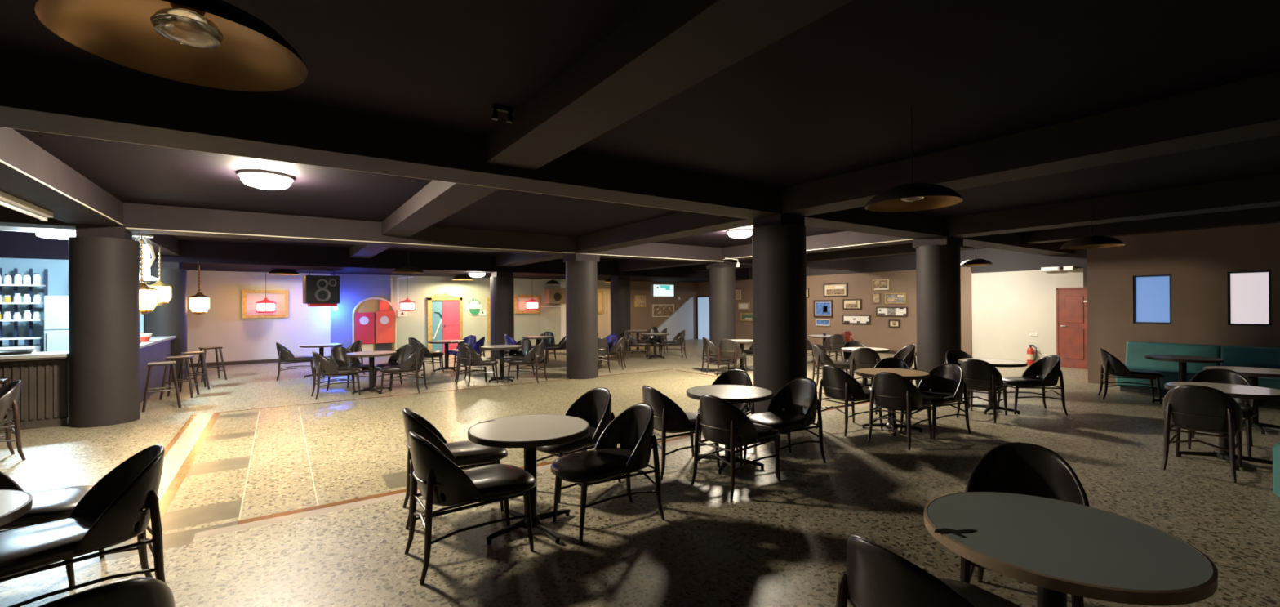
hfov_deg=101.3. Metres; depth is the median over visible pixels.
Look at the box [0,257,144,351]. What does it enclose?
wall
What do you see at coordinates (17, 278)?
jar
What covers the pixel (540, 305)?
trim
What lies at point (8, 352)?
tray
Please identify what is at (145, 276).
bracket
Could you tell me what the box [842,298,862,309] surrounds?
framed picture
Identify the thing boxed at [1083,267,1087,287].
trim
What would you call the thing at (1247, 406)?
shell chair
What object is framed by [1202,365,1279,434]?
pedestal table
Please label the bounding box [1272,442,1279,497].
pouf
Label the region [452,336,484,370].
shell chair
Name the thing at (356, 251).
ceiling beam
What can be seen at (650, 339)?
shell chair
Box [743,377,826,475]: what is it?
shell chair
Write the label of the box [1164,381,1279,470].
pedestal table
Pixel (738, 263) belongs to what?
track spotlight
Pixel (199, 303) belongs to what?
lantern
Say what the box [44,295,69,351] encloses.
fridge
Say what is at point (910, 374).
pedestal table
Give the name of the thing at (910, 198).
socket
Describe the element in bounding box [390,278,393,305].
trim
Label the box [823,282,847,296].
framed picture
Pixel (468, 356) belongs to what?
shell chair
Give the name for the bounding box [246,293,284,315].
picture
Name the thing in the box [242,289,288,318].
wall decoration
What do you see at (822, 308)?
print
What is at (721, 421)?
shell chair
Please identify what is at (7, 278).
jar
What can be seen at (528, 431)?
pedestal table
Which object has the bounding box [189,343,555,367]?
baseboard
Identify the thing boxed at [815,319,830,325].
framed picture
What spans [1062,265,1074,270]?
box light
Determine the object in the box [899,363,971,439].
shell chair
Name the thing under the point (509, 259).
trim
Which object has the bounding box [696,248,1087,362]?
wall
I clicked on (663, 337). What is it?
shell chair
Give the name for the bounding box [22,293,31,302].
jar
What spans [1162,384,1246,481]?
shell chair
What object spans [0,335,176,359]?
countertop
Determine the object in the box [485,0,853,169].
ceiling beam
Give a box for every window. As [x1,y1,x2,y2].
[1133,274,1171,324]
[1227,270,1271,325]
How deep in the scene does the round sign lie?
18.55 m
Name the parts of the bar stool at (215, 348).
leg, leg, seat, leg, leg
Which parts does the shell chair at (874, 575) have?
leg, backrest, seat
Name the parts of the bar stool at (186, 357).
leg, leg, seat, leg, leg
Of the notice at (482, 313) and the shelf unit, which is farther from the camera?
the notice at (482, 313)
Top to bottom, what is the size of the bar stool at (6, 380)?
0.738 m
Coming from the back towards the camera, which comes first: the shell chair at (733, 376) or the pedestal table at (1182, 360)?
the pedestal table at (1182, 360)
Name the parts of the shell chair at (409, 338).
backrest, leg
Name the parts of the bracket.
ceiling plate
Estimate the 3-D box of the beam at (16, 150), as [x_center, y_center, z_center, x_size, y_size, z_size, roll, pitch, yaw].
[-6.046,-1.269,5.116,0.550,0.345,5.130,0,0,-35]
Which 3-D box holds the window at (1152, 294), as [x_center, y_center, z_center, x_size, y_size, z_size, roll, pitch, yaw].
[9.515,-0.075,9.740,0.060,0.900,0.520,0,0,-35]
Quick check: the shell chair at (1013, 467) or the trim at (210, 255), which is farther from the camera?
the trim at (210, 255)
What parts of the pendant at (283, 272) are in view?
lamp shade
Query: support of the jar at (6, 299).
on the shelf unit
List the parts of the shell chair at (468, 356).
leg, leg, backrest, seat, seat rail, leg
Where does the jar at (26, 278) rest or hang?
on the shelf unit
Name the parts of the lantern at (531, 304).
lamp shade, glass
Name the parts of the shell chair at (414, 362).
leg, seat, seat rail, backrest, leg, leg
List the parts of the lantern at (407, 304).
lamp shade, glass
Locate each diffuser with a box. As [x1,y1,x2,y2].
[35,232,75,239]
[1041,266,1057,271]
[1063,266,1072,269]
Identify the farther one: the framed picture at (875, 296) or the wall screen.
the wall screen
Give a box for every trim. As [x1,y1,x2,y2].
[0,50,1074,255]
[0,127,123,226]
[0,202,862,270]
[0,231,748,282]
[132,232,179,255]
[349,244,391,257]
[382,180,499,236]
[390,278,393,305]
[496,252,563,266]
[540,305,561,306]
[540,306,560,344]
[560,281,565,339]
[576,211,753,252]
[617,258,706,271]
[692,263,752,271]
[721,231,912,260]
[806,243,983,262]
[945,173,1279,237]
[963,266,972,356]
[1022,205,1279,244]
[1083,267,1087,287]
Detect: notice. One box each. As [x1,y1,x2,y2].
[397,310,407,316]
[479,309,485,315]
[1029,332,1037,335]
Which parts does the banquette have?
seat, backrest, backrest, seat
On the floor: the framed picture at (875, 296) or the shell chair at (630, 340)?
the shell chair at (630, 340)
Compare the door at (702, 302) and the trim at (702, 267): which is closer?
the trim at (702, 267)
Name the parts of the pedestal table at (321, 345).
post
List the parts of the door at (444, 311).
handrail, panel, panel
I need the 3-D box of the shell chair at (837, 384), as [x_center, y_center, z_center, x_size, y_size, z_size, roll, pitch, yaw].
[2.718,1.197,6.772,0.785,0.840,0.535,0,0,-29]
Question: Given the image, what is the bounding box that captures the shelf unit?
[0,267,48,351]
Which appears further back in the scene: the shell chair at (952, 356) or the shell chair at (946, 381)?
the shell chair at (952, 356)
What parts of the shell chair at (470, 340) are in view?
seat, backrest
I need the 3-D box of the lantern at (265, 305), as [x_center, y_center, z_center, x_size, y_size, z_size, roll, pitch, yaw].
[-10.595,-0.320,14.865,0.480,1.170,0.480,0,0,-35]
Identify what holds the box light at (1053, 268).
attached to the wall at (1011, 298)
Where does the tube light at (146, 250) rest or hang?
hanging from the wall at (58, 268)
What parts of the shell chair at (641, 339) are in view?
backrest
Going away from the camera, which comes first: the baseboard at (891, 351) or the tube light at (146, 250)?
the tube light at (146, 250)
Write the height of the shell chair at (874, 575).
0.840 m
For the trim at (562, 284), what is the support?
attached to the wall at (224, 325)
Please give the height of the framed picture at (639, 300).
0.500 m
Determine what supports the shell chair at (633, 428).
on the floor
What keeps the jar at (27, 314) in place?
on the shelf unit
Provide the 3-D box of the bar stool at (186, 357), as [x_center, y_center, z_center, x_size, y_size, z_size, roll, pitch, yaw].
[-8.325,1.325,9.498,0.466,0.738,0.466,0,0,-29]
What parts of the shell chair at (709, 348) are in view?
leg, leg, backrest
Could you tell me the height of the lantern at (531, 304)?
1.170 m
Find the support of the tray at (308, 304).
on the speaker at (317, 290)
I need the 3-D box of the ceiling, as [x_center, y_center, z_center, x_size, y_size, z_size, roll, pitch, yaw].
[0.639,-1.546,7.642,22.730,0.150,18.850,0,0,-35]
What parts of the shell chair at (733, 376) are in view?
leg, seat, backrest, leg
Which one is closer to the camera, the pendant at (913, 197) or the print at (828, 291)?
the pendant at (913, 197)
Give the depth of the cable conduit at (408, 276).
17.02 m
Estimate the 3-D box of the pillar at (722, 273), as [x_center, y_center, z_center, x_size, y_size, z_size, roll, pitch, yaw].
[2.233,0.265,14.220,0.704,2.730,0.704,0,0,-35]
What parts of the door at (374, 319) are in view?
panel, panel, panel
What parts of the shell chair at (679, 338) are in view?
seat, backrest, leg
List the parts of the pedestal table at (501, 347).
post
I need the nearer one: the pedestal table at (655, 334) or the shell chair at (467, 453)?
the shell chair at (467, 453)
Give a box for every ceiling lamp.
[237,169,293,189]
[467,271,485,276]
[727,228,752,238]
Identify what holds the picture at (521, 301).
attached to the wall decoration at (520, 304)
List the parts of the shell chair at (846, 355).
backrest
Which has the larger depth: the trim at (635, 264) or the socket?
the trim at (635, 264)
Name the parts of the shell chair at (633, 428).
leg, leg, seat, seat rail, backrest, leg, leg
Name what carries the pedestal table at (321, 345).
on the floor
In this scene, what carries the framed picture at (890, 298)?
attached to the wall at (1011, 298)
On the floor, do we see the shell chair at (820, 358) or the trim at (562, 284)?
the shell chair at (820, 358)
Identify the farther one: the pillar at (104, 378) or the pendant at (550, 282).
the pendant at (550, 282)
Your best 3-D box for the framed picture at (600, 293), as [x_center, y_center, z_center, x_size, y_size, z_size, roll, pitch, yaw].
[-1.653,-0.052,21.453,0.360,0.920,0.060,0,0,-35]
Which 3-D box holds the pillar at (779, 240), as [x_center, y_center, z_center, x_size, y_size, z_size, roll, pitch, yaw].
[1.894,0.230,7.128,0.704,2.780,0.704,0,0,-35]
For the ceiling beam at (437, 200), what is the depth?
6.77 m
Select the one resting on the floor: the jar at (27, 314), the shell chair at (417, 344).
the shell chair at (417, 344)
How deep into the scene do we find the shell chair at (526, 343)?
12.10 m
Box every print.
[660,284,670,287]
[816,302,830,314]
[826,288,844,294]
[835,285,844,288]
[845,303,857,307]
[887,297,896,301]
[887,307,895,315]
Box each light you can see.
[0,191,53,221]
[0,226,75,239]
[139,240,152,282]
[1040,266,1060,271]
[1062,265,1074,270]
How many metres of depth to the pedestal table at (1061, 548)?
1.89 m
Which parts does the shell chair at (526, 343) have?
seat, backrest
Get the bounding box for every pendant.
[33,0,308,92]
[268,269,299,275]
[392,247,423,273]
[451,275,473,279]
[546,280,559,284]
[864,106,963,212]
[960,251,992,266]
[1059,193,1124,248]
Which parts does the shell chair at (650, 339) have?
backrest, seat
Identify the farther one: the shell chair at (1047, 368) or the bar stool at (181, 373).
the bar stool at (181, 373)
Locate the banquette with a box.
[1115,341,1279,406]
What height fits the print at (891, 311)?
0.248 m
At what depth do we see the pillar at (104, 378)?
7.20 m
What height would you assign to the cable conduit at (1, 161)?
0.018 m
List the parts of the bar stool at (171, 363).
leg, seat, leg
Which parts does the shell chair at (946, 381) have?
leg, leg, seat, backrest, seat rail, leg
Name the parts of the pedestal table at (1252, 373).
post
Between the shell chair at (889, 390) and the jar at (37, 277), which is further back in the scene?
the jar at (37, 277)
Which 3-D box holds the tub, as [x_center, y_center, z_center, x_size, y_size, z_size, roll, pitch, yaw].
[-9.010,0.616,9.517,0.250,0.160,0.250,0,0,-35]
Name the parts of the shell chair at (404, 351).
leg, seat, leg, backrest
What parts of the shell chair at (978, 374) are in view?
leg, leg, rail, backrest, seat, leg, leg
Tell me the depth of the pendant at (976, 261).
12.01 m
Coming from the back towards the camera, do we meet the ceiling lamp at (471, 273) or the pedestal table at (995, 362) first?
the ceiling lamp at (471, 273)
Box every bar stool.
[0,377,13,432]
[142,360,181,411]
[159,355,199,399]
[177,351,209,391]
[195,346,226,382]
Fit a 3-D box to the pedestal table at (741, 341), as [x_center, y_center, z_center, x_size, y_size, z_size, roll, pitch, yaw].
[2.444,1.256,12.599,0.862,0.741,0.862,0,0,35]
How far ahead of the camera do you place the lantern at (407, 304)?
16.77 m
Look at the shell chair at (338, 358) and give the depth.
10.20 m
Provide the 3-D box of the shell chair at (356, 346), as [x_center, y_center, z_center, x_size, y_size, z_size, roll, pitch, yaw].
[-6.900,1.270,12.212,0.785,0.840,0.535,0,0,-7]
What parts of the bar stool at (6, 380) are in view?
seat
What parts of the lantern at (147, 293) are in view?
chain, glass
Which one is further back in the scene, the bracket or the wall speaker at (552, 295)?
the wall speaker at (552, 295)
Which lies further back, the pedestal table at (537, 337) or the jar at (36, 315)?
the pedestal table at (537, 337)
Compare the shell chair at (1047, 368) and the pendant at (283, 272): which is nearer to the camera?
the shell chair at (1047, 368)
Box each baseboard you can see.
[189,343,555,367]
[884,350,916,355]
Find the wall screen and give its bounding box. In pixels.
[652,284,674,296]
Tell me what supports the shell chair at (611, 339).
on the floor
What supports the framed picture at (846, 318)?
attached to the wall at (1011, 298)
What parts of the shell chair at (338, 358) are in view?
leg, backrest, leg, seat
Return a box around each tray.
[0,350,33,355]
[307,303,337,306]
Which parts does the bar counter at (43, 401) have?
panel, panel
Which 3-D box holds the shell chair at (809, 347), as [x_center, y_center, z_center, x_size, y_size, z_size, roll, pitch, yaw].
[4.515,1.198,14.104,0.785,0.840,0.535,0,0,-16]
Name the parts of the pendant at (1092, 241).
cord, lamp shade, lamp shade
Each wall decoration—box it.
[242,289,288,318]
[486,297,490,342]
[514,294,539,313]
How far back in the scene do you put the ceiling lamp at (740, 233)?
10.48 m
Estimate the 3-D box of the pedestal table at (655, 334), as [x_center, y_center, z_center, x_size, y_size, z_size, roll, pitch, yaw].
[0.455,1.274,15.843,0.862,0.741,0.862,0,0,35]
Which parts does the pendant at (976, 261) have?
lamp shade, lamp shade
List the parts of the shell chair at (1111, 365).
leg, leg, backrest, seat rail, seat, leg, leg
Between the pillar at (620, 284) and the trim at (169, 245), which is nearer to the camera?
the trim at (169, 245)
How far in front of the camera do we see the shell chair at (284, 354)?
11.62 m
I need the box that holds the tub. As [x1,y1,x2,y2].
[139,332,152,342]
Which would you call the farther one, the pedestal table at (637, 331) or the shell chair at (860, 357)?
the pedestal table at (637, 331)
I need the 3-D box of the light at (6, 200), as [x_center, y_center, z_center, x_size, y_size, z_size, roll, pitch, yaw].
[-6.364,-1.034,5.217,0.120,0.110,2.500,0,0,-35]
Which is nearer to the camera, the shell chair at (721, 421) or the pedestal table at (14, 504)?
the pedestal table at (14, 504)
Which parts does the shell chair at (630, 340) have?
leg, backrest, seat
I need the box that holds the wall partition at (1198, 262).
[1086,222,1279,385]
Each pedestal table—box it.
[0,488,32,525]
[299,342,342,377]
[345,350,396,394]
[427,339,464,371]
[467,413,589,543]
[480,344,522,382]
[521,335,553,363]
[626,329,647,353]
[640,332,669,358]
[686,384,773,474]
[728,338,753,370]
[808,334,831,361]
[840,346,889,387]
[854,367,929,435]
[924,491,1217,606]
[957,357,1027,413]
[1144,354,1223,402]
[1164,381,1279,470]
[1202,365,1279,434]
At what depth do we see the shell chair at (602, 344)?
12.54 m
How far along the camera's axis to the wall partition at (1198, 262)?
9.38 m
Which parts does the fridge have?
handle, door, door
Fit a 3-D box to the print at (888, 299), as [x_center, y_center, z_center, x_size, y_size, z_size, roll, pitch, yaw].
[7.984,-0.117,16.641,0.004,0.116,0.302,0,0,-35]
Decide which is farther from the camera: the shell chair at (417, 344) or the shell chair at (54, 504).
the shell chair at (417, 344)
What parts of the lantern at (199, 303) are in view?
glass, chain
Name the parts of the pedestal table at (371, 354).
post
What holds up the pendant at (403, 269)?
hanging from the ceiling
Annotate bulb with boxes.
[150,2,223,48]
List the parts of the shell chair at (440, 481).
leg, rail, leg, backrest, seat rail, seat, leg, leg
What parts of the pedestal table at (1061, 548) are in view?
post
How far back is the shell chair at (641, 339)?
18.22 m
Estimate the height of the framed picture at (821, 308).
0.610 m
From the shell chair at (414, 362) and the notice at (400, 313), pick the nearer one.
the shell chair at (414, 362)
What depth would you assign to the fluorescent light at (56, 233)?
8.56 m
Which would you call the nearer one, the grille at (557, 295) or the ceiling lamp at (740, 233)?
the ceiling lamp at (740, 233)
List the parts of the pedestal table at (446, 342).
post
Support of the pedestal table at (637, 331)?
on the floor
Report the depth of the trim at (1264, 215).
9.36 m
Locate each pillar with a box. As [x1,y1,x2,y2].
[68,226,140,427]
[144,261,186,381]
[489,271,514,359]
[563,253,599,378]
[610,275,631,350]
[706,261,737,364]
[752,213,807,413]
[912,235,963,390]
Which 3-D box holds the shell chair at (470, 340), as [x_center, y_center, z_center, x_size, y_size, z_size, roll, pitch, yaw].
[-4.620,1.257,13.659,0.535,0.840,0.785,0,0,25]
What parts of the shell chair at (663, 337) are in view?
backrest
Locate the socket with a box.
[899,195,924,201]
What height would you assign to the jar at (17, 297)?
0.171 m
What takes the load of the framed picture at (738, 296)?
attached to the wall at (1011, 298)
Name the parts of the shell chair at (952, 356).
backrest, leg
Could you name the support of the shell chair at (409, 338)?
on the floor
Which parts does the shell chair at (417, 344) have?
backrest, seat, leg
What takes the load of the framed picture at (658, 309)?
attached to the wall at (224, 325)
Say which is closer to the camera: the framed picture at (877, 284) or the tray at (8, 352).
the tray at (8, 352)
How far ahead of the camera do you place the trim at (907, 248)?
14.12 m
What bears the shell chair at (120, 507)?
on the floor
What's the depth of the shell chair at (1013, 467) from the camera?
2.88 m
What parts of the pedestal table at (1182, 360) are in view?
post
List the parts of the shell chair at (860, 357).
leg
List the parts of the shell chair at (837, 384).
leg, rail, backrest, leg, seat, leg, seat rail, leg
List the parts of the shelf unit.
shelf, shelf, shelf, shelf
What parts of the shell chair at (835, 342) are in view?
leg, seat, backrest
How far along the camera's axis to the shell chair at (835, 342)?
13.34 m
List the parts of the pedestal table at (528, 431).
post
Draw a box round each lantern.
[139,233,158,314]
[147,246,172,305]
[188,265,210,314]
[255,271,275,312]
[399,297,415,311]
[525,297,538,309]
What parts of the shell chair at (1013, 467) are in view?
leg, leg, rail, backrest, leg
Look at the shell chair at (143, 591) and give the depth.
1.53 m
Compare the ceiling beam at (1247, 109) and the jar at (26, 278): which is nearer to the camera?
the ceiling beam at (1247, 109)
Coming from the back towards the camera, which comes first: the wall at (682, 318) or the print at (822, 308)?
the wall at (682, 318)
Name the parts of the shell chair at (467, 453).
leg, leg, backrest, seat, seat rail, leg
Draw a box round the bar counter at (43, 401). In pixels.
[0,335,176,431]
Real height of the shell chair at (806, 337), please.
0.840 m
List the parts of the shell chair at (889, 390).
leg, rail, leg, backrest, seat, leg, seat rail, leg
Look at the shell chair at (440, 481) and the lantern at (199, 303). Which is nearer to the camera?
the shell chair at (440, 481)
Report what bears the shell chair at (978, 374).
on the floor
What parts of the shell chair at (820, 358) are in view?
leg, leg, backrest, seat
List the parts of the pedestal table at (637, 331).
post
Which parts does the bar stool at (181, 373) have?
leg, leg, seat, leg, leg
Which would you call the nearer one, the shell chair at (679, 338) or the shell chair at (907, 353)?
the shell chair at (907, 353)
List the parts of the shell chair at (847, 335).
backrest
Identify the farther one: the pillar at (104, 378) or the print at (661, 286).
the print at (661, 286)
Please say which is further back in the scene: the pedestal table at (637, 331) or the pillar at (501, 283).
the pedestal table at (637, 331)
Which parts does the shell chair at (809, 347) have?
backrest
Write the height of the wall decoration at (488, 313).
1.600 m
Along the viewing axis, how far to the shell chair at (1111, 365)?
8.60 m
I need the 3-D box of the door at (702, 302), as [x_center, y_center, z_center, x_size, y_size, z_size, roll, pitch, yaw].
[2.979,0.652,23.908,0.049,1.980,1.180,0,0,-35]
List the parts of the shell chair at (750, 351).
seat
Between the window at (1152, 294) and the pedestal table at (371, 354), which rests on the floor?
the pedestal table at (371, 354)
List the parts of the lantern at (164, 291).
chain, glass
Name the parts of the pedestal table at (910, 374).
post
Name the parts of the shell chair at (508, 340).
backrest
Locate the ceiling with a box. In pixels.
[0,0,1279,267]
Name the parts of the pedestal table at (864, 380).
post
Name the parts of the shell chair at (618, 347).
backrest, leg, leg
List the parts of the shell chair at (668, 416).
leg, backrest, seat, seat rail, leg, leg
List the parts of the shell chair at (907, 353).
backrest, leg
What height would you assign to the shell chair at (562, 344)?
0.840 m
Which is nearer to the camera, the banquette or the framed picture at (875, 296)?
the banquette
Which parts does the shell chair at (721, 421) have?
leg, rail, backrest, leg, leg, seat, seat rail, leg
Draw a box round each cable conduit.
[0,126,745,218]
[0,159,123,225]
[125,226,721,261]
[396,275,413,306]
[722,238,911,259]
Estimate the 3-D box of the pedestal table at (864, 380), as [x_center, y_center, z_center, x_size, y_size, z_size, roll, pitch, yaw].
[4.312,1.239,10.061,0.862,0.741,0.862,0,0,35]
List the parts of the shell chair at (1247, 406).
leg, backrest, seat, leg, leg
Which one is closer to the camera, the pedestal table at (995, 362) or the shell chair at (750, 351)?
the pedestal table at (995, 362)
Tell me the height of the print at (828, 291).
0.184 m
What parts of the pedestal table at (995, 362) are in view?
post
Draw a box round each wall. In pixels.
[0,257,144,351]
[186,270,696,363]
[657,297,693,340]
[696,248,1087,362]
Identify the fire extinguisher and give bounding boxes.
[1026,344,1036,364]
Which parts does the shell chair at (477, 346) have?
leg, seat, backrest, leg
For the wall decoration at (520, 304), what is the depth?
19.59 m
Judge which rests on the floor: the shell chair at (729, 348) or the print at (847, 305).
the shell chair at (729, 348)
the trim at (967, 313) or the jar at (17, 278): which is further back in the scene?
the trim at (967, 313)
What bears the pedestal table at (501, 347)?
on the floor
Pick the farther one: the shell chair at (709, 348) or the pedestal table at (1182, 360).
the shell chair at (709, 348)
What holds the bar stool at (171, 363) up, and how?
on the floor
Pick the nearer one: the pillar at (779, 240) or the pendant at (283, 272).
the pillar at (779, 240)
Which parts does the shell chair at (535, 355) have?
leg, leg, seat rail, seat, backrest, leg, leg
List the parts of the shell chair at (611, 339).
backrest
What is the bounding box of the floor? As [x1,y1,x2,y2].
[0,338,1279,606]
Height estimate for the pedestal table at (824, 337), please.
0.741 m
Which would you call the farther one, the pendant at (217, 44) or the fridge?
the fridge
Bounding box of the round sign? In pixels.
[466,297,482,315]
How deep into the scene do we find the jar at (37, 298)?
10.15 m
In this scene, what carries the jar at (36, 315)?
on the shelf unit
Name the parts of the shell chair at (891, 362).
backrest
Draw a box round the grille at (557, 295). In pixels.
[553,292,561,300]
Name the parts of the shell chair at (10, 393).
seat rail, leg, backrest, leg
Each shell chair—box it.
[0,379,25,459]
[0,444,165,606]
[0,470,104,586]
[37,576,175,606]
[275,342,313,380]
[311,350,362,399]
[324,339,364,377]
[326,346,368,391]
[374,343,416,390]
[379,346,427,393]
[402,407,507,528]
[404,431,535,583]
[408,337,441,371]
[409,338,444,372]
[448,334,476,369]
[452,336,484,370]
[454,341,495,382]
[455,344,497,386]
[503,333,533,355]
[503,338,534,375]
[506,342,546,382]
[533,331,555,362]
[536,386,621,502]
[543,335,566,361]
[551,402,665,542]
[597,337,610,372]
[600,333,620,368]
[601,335,626,369]
[624,330,651,359]
[639,326,660,351]
[642,385,719,479]
[643,327,667,353]
[644,328,662,355]
[659,329,686,357]
[690,394,780,499]
[697,368,755,457]
[701,336,735,373]
[716,338,746,375]
[743,342,753,359]
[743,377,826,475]
[806,337,822,357]
[806,338,821,356]
[812,343,853,386]
[816,364,883,435]
[819,333,845,360]
[826,330,853,359]
[835,533,1022,606]
[841,340,865,375]
[848,347,880,378]
[866,371,932,449]
[867,356,912,422]
[893,343,916,385]
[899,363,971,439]
[944,349,997,408]
[955,359,1008,422]
[960,441,1089,606]
[997,354,1067,414]
[1097,347,1164,403]
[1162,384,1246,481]
[1187,368,1256,457]
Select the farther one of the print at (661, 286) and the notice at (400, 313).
the print at (661, 286)
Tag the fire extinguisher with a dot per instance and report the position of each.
(1030, 351)
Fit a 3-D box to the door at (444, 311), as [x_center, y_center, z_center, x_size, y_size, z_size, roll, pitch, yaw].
[-6.667,0.670,17.967,1.160,2.050,0.110,0,0,-35]
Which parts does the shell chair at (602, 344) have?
backrest, leg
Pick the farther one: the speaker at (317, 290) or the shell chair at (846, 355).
the speaker at (317, 290)
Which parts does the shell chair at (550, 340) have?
backrest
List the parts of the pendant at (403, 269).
lamp shade, lamp shade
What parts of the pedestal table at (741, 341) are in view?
post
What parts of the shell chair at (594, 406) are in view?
rail, leg, seat, seat rail, backrest, leg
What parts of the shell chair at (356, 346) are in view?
backrest, leg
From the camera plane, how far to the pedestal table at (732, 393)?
5.21 m
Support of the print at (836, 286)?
on the framed picture at (829, 289)
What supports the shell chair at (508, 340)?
on the floor
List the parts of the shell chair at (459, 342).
leg, backrest, leg, seat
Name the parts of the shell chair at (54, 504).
backrest, seat, leg, leg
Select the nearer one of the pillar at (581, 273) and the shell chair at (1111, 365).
the shell chair at (1111, 365)
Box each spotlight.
[491,103,512,123]
[724,257,740,266]
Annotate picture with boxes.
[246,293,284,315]
[516,297,536,311]
[597,290,604,313]
[634,294,645,306]
[652,303,674,316]
[735,289,741,299]
[737,302,749,309]
[740,312,752,320]
[806,288,808,297]
[813,299,833,317]
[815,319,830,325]
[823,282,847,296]
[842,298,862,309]
[842,314,871,324]
[871,293,879,302]
[872,279,888,289]
[875,306,907,315]
[884,293,906,303]
[888,319,900,327]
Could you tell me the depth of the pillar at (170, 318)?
11.53 m
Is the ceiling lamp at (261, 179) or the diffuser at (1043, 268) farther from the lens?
the diffuser at (1043, 268)
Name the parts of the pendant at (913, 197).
cord, lamp shade, lamp shade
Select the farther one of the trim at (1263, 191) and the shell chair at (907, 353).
the shell chair at (907, 353)
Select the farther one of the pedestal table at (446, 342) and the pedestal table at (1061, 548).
the pedestal table at (446, 342)
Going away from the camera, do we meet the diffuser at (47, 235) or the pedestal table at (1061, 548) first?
the pedestal table at (1061, 548)
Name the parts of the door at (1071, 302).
panel, panel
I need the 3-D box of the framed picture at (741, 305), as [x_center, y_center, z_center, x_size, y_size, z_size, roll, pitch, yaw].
[4.334,0.105,21.943,0.040,0.290,0.620,0,0,-35]
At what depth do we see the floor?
4.46 m
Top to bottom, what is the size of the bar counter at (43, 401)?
1.000 m
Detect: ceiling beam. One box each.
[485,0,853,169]
[780,71,1279,216]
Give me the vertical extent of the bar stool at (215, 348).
0.738 m
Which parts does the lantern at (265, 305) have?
lamp shade, glass, cord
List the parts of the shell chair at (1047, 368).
leg, leg, seat, seat rail, backrest, leg, leg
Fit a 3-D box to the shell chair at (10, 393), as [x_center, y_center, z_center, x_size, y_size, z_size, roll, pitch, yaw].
[-6.979,1.258,5.412,0.535,0.840,0.785,0,0,30]
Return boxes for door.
[351,296,396,357]
[426,293,462,352]
[696,295,709,339]
[1056,287,1088,368]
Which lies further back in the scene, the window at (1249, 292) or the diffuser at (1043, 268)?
the diffuser at (1043, 268)
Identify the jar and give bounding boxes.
[3,273,11,284]
[3,294,11,302]
[3,311,11,319]
[13,272,22,284]
[13,293,21,302]
[13,311,21,319]
[22,273,31,284]
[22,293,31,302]
[23,310,31,319]
[32,311,40,319]
[33,272,40,284]
[33,294,40,302]
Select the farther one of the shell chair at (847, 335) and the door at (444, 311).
the door at (444, 311)
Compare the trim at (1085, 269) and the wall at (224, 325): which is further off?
the wall at (224, 325)
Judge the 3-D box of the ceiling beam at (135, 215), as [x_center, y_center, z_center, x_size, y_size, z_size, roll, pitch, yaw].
[-2.007,-1.267,11.312,22.530,0.380,0.500,0,0,-35]
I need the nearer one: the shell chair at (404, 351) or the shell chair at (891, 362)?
the shell chair at (891, 362)
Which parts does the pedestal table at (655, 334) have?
post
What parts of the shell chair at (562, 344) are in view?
seat, backrest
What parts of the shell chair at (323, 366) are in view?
leg, leg, backrest, seat rail, seat, leg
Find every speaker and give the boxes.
[302,270,339,306]
[544,288,565,303]
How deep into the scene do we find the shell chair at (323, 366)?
9.29 m
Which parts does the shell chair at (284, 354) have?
leg, backrest, seat rail, seat, leg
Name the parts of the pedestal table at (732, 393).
post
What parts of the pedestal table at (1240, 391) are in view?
post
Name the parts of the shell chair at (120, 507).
seat, seat rail, backrest, leg, rail, leg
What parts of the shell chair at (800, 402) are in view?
leg, leg, seat, leg, backrest, seat rail, leg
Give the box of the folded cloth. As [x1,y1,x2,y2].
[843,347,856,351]
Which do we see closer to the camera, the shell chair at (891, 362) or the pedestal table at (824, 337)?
the shell chair at (891, 362)
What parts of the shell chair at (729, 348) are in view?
leg, backrest, seat, leg, leg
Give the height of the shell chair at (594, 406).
0.840 m
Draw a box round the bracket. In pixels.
[132,234,159,279]
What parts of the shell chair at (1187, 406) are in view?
leg, leg, rail, backrest, seat, leg, leg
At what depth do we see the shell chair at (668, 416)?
4.94 m
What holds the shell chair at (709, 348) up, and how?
on the floor
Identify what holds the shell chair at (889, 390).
on the floor
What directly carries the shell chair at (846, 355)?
on the floor
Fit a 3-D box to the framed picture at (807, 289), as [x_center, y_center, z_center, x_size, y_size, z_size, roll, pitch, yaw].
[6.083,-0.386,19.398,0.040,0.340,0.380,0,0,-35]

